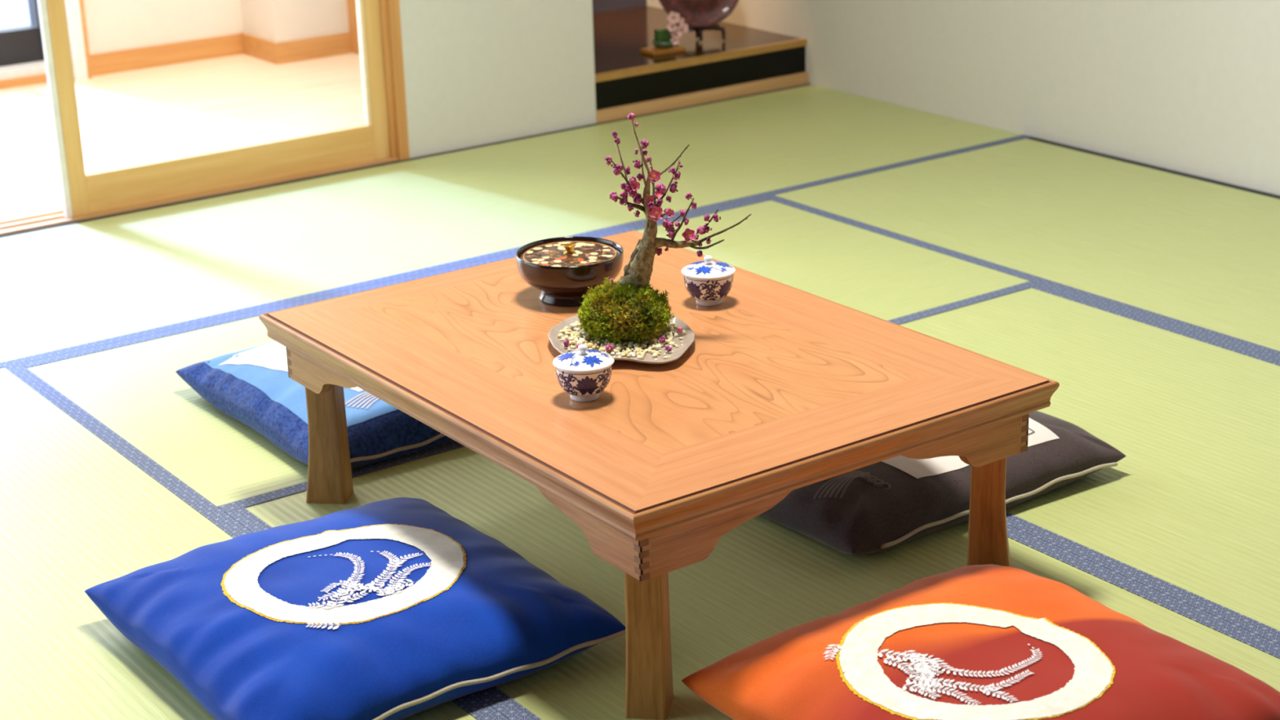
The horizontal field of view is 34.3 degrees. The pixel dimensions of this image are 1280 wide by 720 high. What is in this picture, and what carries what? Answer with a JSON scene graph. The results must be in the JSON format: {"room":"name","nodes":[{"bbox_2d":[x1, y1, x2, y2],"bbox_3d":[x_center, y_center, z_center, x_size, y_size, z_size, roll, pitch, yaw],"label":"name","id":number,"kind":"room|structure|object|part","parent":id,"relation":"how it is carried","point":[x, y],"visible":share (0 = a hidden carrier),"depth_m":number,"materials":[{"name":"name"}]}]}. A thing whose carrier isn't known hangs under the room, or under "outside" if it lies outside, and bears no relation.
{"room":"japanese tatami room","nodes":[
{"label":"japanese tatami room","id":0,"kind":"room"},
{"bbox_2d":[0,53,364,218],"bbox_3d":[-2.121,-0.438,5.433,4.100,0.116,1.625,-15,24,-33],"label":"floor","id":1,"kind":"structure","parent":0,"point":[131,117],"depth_m":5.94,"materials":[{"name":"brown wood"}]},
{"bbox_2d":[83,0,349,54],"bbox_3d":[-2.414,-1.824,5.316,4.100,2.780,0.950,-15,24,-33],"label":"wall","id":2,"kind":"structure","parent":0,"point":[112,25],"depth_m":6.60,"materials":[{"name":"paint"}]},
{"bbox_2d":[0,73,47,89],"bbox_3d":[-2.539,-0.687,5.958,1.900,0.024,0.020,-15,24,-33],"label":"baseboard","id":3,"kind":"structure","parent":2,"relation":"attached to","point":[39,78],"depth_m":6.38,"materials":[{"name":"brown wood"}]},
{"bbox_2d":[0,0,88,80],"bbox_3d":[-2.592,-1.847,5.596,1.926,2.454,0.200,-15,24,-33],"label":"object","id":4,"kind":"structure","parent":2,"relation":"in","point":[21,49],"depth_m":6.43,"materials":[{"name":"white paint"}]},
{"bbox_3d":[-2.572,-0.715,5.995,1.900,0.045,0.090,-15,24,-33],"label":"sill","id":5,"kind":"part","parent":4,"relation":"part of","materials":[{"name":"white paint"}]},
{"bbox_2d":[79,0,359,79],"bbox_3d":[-1.359,-2.098,6.199,0.889,2.454,0.065,-8,21,-18],"label":"door frame","id":6,"kind":"structure","parent":2,"relation":"attached to","point":[351,4],"depth_m":6.67,"materials":[{"name":"brown wood"}]},
{"bbox_2d":[89,32,352,76],"bbox_3d":[-1.333,-0.974,6.601,0.800,0.066,0.252,-15,24,-33],"label":"baseboard","id":7,"kind":"structure","parent":2,"relation":"attached to","point":[135,59],"depth_m":6.63,"materials":[{"name":"brown wood"}]},
{"bbox_2d":[399,0,596,158],"bbox_3d":[-1.671,-1.641,4.740,4.600,2.780,0.900,-15,24,-33],"label":"wall","id":8,"kind":"structure","parent":0,"point":[477,73],"depth_m":5.43,"materials":[{"name":"white paint"}]},
{"bbox_2d":[0,157,399,235],"bbox_3d":[-1.588,-0.258,4.762,2.357,0.056,0.123,-15,24,-33],"label":"trim","id":9,"kind":"structure","parent":8,"relation":"attached to","point":[9,225],"depth_m":4.92,"materials":[{"name":"brown wood"}]},
{"bbox_2d":[36,0,391,218],"bbox_3d":[-1.027,-1.360,4.786,0.869,1.976,0.026,-15,24,-33],"label":"door","id":10,"kind":"structure","parent":8,"relation":"in","point":[82,193],"depth_m":5.04,"materials":[{"name":"brown wood"}]},
{"bbox_3d":[-1.025,-1.360,4.787,0.763,1.976,0.024,-15,24,-33],"label":"rail","id":11,"kind":"part","parent":10,"relation":"part of","materials":[{"name":"brown wood"}]},
{"bbox_3d":[-1.025,-1.367,4.785,0.763,1.802,0.003,-15,24,-33],"label":"pane","id":12,"kind":"part","parent":10,"relation":"part of","materials":[{"name":"clear glass"}]},
{"bbox_2d":[379,0,409,160],"bbox_3d":[-0.680,-1.479,5.040,0.052,2.020,0.129,-15,24,-33],"label":"door frame","id":13,"kind":"structure","parent":8,"relation":"attached to","point":[389,9],"depth_m":5.26,"materials":[{"name":"brown wood"}]},
{"bbox_2d":[595,71,808,123],"bbox_3d":[0.172,-0.727,5.893,0.755,0.084,0.059,-15,24,-33],"label":"wooden trim","id":14,"kind":"structure","parent":8,"relation":"attached to","point":[682,100],"depth_m":5.85,"materials":[{"name":"brown wood"}]},
{"bbox_2d":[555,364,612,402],"bbox_3d":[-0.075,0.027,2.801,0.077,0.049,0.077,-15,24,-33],"label":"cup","id":15,"kind":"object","parent":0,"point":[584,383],"depth_m":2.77,"materials":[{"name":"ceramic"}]},
{"bbox_2d":[591,0,646,13],"bbox_3d":[-0.347,-2.208,6.076,0.755,2.680,0.100,-15,24,-33],"label":"wall","id":16,"kind":"structure","parent":0,"point":[598,6],"depth_m":6.57,"materials":[{"name":"paint"}]},
{"bbox_2d":[592,5,806,110],"bbox_3d":[-0.051,-0.909,6.153,0.755,0.096,0.794,-15,24,-33],"label":"platform","id":17,"kind":"object","parent":16,"relation":"attached to","point":[624,75],"depth_m":5.93,"materials":[{"name":"black paint"}]},
{"bbox_2d":[640,44,685,56],"bbox_3d":[0.065,-0.886,5.920,0.110,0.012,0.070,-14,23,-30],"label":"wooden board","id":18,"kind":"object","parent":17,"relation":"on","point":[652,51],"visible":0.87,"depth_m":5.90,"materials":[{"name":"brown wood"}]},
{"bbox_2d":[652,11,688,48],"bbox_3d":[0.080,-0.943,5.903,0.099,0.106,0.072,11,23,31],"label":"flower pot","id":19,"kind":"object","parent":18,"relation":"on","point":[664,37],"visible":1,"depth_m":5.90,"materials":[{"name":"green ceramic"}]},
{"bbox_3d":[0.067,-0.925,5.917,0.048,0.040,0.028,-15,24,-33],"label":"pot","id":20,"kind":"part","parent":19,"relation":"part of","materials":[{"name":"green ceramic"}]},
{"bbox_2d":[676,24,725,41],"bbox_3d":[0.173,-1.009,6.046,0.151,0.149,0.094,-2,20,-1],"label":"plate stand","id":21,"kind":"object","parent":17,"relation":"on","point":[699,30],"visible":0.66,"depth_m":6.03,"materials":[{"name":"brown wood"}]},
{"bbox_3d":[0.168,-0.963,6.080,0.012,0.038,0.015,-6,20,-13],"label":"leg","id":22,"kind":"part","parent":21,"relation":"part of","materials":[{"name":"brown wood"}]},
{"bbox_2d":[658,0,738,26],"bbox_3d":[0.170,-1.092,5.990,0.256,0.250,0.061,-4,20,-7],"label":"plate","id":23,"kind":"object","parent":21,"relation":"on","point":[695,13],"visible":0.91,"depth_m":6.01,"materials":[{"name":"ceramic"}]},
{"bbox_3d":[0.177,-0.944,6.026,0.012,0.037,0.013,0,20,6],"label":"leg","id":24,"kind":"part","parent":21,"relation":"part of","materials":[{"name":"brown wood"}]},
{"bbox_3d":[0.242,-0.952,6.043,0.017,0.040,0.012,-2,20,-1],"label":"leg","id":25,"kind":"part","parent":21,"relation":"part of","materials":[{"name":"brown wood"}]},
{"bbox_2d":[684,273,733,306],"bbox_3d":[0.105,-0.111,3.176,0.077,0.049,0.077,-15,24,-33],"label":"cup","id":26,"kind":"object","parent":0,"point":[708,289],"depth_m":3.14,"materials":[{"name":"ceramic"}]},
{"bbox_2d":[646,0,1279,195],"bbox_3d":[1.974,-1.387,3.727,0.100,2.780,6.950,-15,24,-33],"label":"wall","id":27,"kind":"structure","parent":0,"point":[1188,86],"depth_m":5.20,"materials":[{"name":"white paint"}]},
{"bbox_3d":[0.384,0.540,2.545,4.600,0.069,6.000,-15,24,-33],"label":"floor","id":28,"kind":"structure","parent":0,"visible":0},
{"bbox_2d":[0,189,431,368],"bbox_3d":[-1.433,-0.085,4.271,1.799,0.051,0.899,-15,24,-33],"label":"mat","id":29,"kind":"object","parent":28,"relation":"on","point":[68,287],"visible":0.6,"depth_m":4.46,"materials":[{"name":"green plant"}]},
{"bbox_2d":[0,363,509,719],"bbox_3d":[-1.008,0.359,2.987,0.899,0.051,1.799,-15,24,-33],"label":"mat","id":30,"kind":"object","parent":28,"relation":"on","point":[82,508],"visible":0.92,"depth_m":3.11,"materials":[{"name":"green plant"}]},
{"bbox_2d":[84,497,626,719],"bbox_3d":[-0.391,0.326,2.788,0.530,0.104,0.552,-15,24,-33],"label":"floor cushion","id":31,"kind":"object","parent":30,"relation":"on","point":[399,608],"visible":1,"depth_m":2.68,"materials":[{"name":"blue fabric"}]},
{"bbox_2d":[20,197,1041,512],"bbox_3d":[-0.177,-0.050,4.067,1.799,0.051,0.899,-15,24,-33],"label":"mat","id":32,"kind":"object","parent":28,"relation":"on","point":[133,386],"visible":0.43,"depth_m":4.03,"materials":[{"name":"green plant"}]},
{"bbox_2d":[175,341,453,466],"bbox_3d":[-0.453,0.024,3.658,0.546,0.094,0.554,-15,24,-33],"label":"floor cushion","id":33,"kind":"object","parent":32,"relation":"on","point":[253,386],"visible":0.27,"depth_m":3.46,"materials":[{"name":"blue fabric"}]},
{"bbox_3d":[-0.470,-0.018,3.697,0.442,0.040,0.346,-19,26,-40],"label":"printed panel","id":34,"kind":"part","parent":33,"relation":"part of","materials":[{"name":"blue fabric"}]},
{"bbox_3d":[-0.458,-0.002,3.653,0.467,0.040,0.472,-15,24,-33],"label":"printed panel","id":35,"kind":"part","parent":33,"relation":"part of","materials":[{"name":"blue fabric"}]},
{"bbox_2d":[344,391,378,408],"bbox_3d":[-0.435,0.067,3.437,0.108,0.014,0.082,-15,24,-33],"label":"print","id":36,"kind":"object","parent":33,"relation":"on","point":[353,400],"depth_m":3.44},
{"bbox_2d":[248,83,1032,271],"bbox_3d":[0.027,-0.476,5.248,1.799,0.051,0.899,-15,24,-33],"label":"mat","id":37,"kind":"object","parent":28,"relation":"on","point":[440,211],"visible":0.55,"depth_m":5.17,"materials":[{"name":"green plant"}]},
{"bbox_2d":[226,446,1279,719],"bbox_3d":[0.247,0.395,2.783,0.899,0.051,1.799,-15,24,-33],"label":"mat","id":38,"kind":"object","parent":28,"relation":"on","point":[764,578],"visible":0.36,"depth_m":2.94,"materials":[{"name":"green plant"}]},
{"bbox_2d":[258,230,1059,719],"bbox_3d":[-0.004,0.119,3.058,0.714,0.300,0.993,-15,24,-33],"label":"table","id":39,"kind":"object","parent":38,"relation":"on","point":[780,388],"visible":0.82,"depth_m":2.82,"materials":[{"name":"brown wood"}]},
{"bbox_3d":[-0.493,0.093,3.229,0.064,0.262,0.053,2,20,9],"label":"leg","id":40,"kind":"part","parent":39,"relation":"part of","materials":[{"name":"brown wood"}]},
{"bbox_2d":[515,236,623,306],"bbox_3d":[-0.108,-0.138,3.216,0.167,0.084,0.167,-15,24,-33],"label":"bowl","id":41,"kind":"object","parent":39,"relation":"on","point":[563,268],"visible":1,"depth_m":3.18,"materials":[{"name":"brown"}]},
{"bbox_3d":[-0.109,-0.172,3.204,0.020,0.013,0.020,-15,24,-33],"label":"knob","id":42,"kind":"part","parent":41,"relation":"part of","materials":[{"name":"gold metal"}]},
{"bbox_3d":[-0.109,-0.159,3.209,0.159,0.014,0.159,-15,24,-33],"label":"lid","id":43,"kind":"part","parent":41,"relation":"part of","materials":[{"name":"paint"}]},
{"bbox_2d":[552,343,614,402],"bbox_3d":[-0.076,0.015,2.797,0.084,0.076,0.084,-15,24,-33],"label":"teacup","id":44,"kind":"object","parent":39,"relation":"on","point":[584,373],"visible":1,"depth_m":2.77,"materials":[{"name":"white ceramic"}]},
{"bbox_3d":[-0.077,-0.014,2.787,0.014,0.014,0.014,-15,24,-33],"label":"lid knob","id":45,"kind":"part","parent":44,"relation":"part of","materials":[{"name":"white ceramic"}]},
{"bbox_3d":[-0.076,-0.002,2.791,0.084,0.014,0.084,-15,24,-33],"label":"lid","id":46,"kind":"part","parent":44,"relation":"part of","materials":[{"name":"white ceramic"}]},
{"bbox_2d":[547,313,694,364],"bbox_3d":[-0.022,-0.029,3.003,0.222,0.017,0.253,-15,24,-33],"label":"dish","id":47,"kind":"object","parent":39,"relation":"on","point":[688,339],"visible":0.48,"depth_m":2.98,"materials":[{"name":"grey ceramic"}]},
{"bbox_2d":[557,320,686,360],"bbox_3d":[-0.020,-0.034,3.004,0.191,0.012,0.223,-15,24,-33],"label":"gravel","id":48,"kind":"object","parent":47,"relation":"in","point":[575,335],"visible":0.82,"depth_m":2.98,"materials":[{"name":"beige gravel"}]},
{"bbox_2d":[563,338,570,347],"bbox_3d":[-0.105,-0.024,2.968,0.010,0.012,0.010,-15,24,-33],"label":"bud","id":49,"kind":"object","parent":48,"relation":"on","point":[566,342],"visible":1,"depth_m":2.96,"materials":[{"name":"pink plant"}]},
{"bbox_2d":[604,343,613,352],"bbox_3d":[-0.044,-0.017,2.946,0.010,0.012,0.013,11,23,32],"label":"bud","id":50,"kind":"object","parent":48,"relation":"on","point":[609,348],"visible":1,"depth_m":2.94,"materials":[{"name":"pink plant"}]},
{"bbox_2d":[658,335,665,342],"bbox_3d":[0.032,-0.029,2.969,0.010,0.010,0.008,-2,20,-2],"label":"bud","id":51,"kind":"object","parent":48,"relation":"on","point":[662,340],"visible":1,"depth_m":2.97,"materials":[{"name":"pink plant"}]},
{"bbox_2d":[665,345,671,352],"bbox_3d":[0.041,-0.016,2.942,0.010,0.009,0.008,1,20,8],"label":"bud","id":52,"kind":"object","parent":48,"relation":"on","point":[668,348],"visible":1,"depth_m":2.94,"materials":[{"name":"pink plant"}]},
{"bbox_2d":[677,327,682,333],"bbox_3d":[0.058,-0.043,3.009,0.007,0.010,0.010,-1,20,1],"label":"bud","id":53,"kind":"object","parent":48,"relation":"on","point":[679,329],"visible":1,"depth_m":3.01,"materials":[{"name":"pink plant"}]},
{"bbox_2d":[577,112,751,346],"bbox_3d":[0.022,-0.180,2.955,0.239,0.340,0.148,6,21,21],"label":"bonsai","id":54,"kind":"object","parent":47,"relation":"on","point":[628,309],"visible":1,"depth_m":2.97,"materials":[{"name":"green plant"}]},
{"bbox_3d":[-0.024,-0.029,3.029,0.430,0.001,0.779,-15,24,-33],"label":"tabletop panel","id":55,"kind":"part","parent":39,"relation":"part of","materials":[{"name":"brown wood"}]},
{"bbox_3d":[0.008,0.313,2.568,0.053,0.262,0.064,2,20,9],"label":"leg","id":56,"kind":"part","parent":39,"relation":"part of","materials":[{"name":"brown wood"}]},
{"bbox_3d":[-0.008,-0.003,3.014,0.714,0.040,0.993,-15,24,-33],"label":"tabletop frame","id":57,"kind":"part","parent":39,"relation":"part of","materials":[{"name":"brown wood"}]},
{"bbox_2d":[680,254,735,306],"bbox_3d":[0.105,-0.124,3.171,0.084,0.076,0.084,-15,24,-33],"label":"teacup","id":58,"kind":"object","parent":39,"relation":"on","point":[708,282],"visible":1,"depth_m":3.15,"materials":[{"name":"white ceramic"}]},
{"bbox_3d":[0.104,-0.140,3.165,0.084,0.014,0.084,-15,24,-33],"label":"lid","id":59,"kind":"part","parent":58,"relation":"part of","materials":[{"name":"white ceramic"}]},
{"bbox_3d":[0.104,-0.153,3.161,0.014,0.014,0.014,-15,24,-33],"label":"lid knob","id":60,"kind":"part","parent":58,"relation":"part of","materials":[{"name":"white ceramic"}]},
{"bbox_3d":[0.491,0.184,2.892,0.064,0.262,0.053,2,20,9],"label":"leg","id":61,"kind":"part","parent":39,"relation":"part of","materials":[{"name":"brown wood"}]},
{"bbox_2d":[681,564,1279,719],"bbox_3d":[0.429,0.398,2.522,0.540,0.101,0.545,-15,24,-33],"label":"floor cushion","id":62,"kind":"object","parent":38,"relation":"on","point":[988,642],"visible":1,"depth_m":2.50,"materials":[{"name":"orange fabric"}]},
{"bbox_2d":[762,137,1279,358],"bbox_3d":[1.181,-0.227,4.454,0.899,0.051,1.799,-15,24,-33],"label":"mat","id":63,"kind":"object","parent":28,"relation":"on","point":[1200,255],"visible":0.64,"depth_m":4.61,"materials":[{"name":"green plant"}]},
{"bbox_2d":[899,284,1279,644],"bbox_3d":[0.977,0.199,3.272,0.899,0.051,1.799,-15,24,-33],"label":"mat","id":64,"kind":"object","parent":28,"relation":"on","point":[1190,513],"visible":0.46,"depth_m":3.39,"materials":[{"name":"green plant"}]},
{"bbox_2d":[760,410,1125,554],"bbox_3d":[0.381,0.128,3.297,0.570,0.092,0.528,-15,24,-33],"label":"floor cushion","id":65,"kind":"object","parent":64,"relation":"on","point":[900,500],"visible":0.44,"depth_m":3.07,"materials":[{"name":"grey fabric"}]},
{"bbox_2d":[813,470,890,498],"bbox_3d":[0.308,0.190,3.049,0.104,0.018,0.078,-15,24,-33],"label":"print","id":66,"kind":"object","parent":65,"relation":"on","point":[855,484],"depth_m":3.05},
{"bbox_3d":[0.415,0.096,3.279,0.360,0.021,0.380,-15,24,-33],"label":"printed panel","id":67,"kind":"part","parent":65,"relation":"part of","materials":[{"name":"white fabric"}]},
{"label":"outside","id":68,"kind":"structure","parent":0,"visible":0},
{"bbox_2d":[0,0,30,29],"bbox_3d":[-5.577,-1.811,10.136,13.000,0.100,10.140,-15,24,-33],"label":"ground","id":69,"kind":"structure","parent":68,"point":[13,13],"depth_m":8.77,"materials":[{"name":"white"}]}
]}

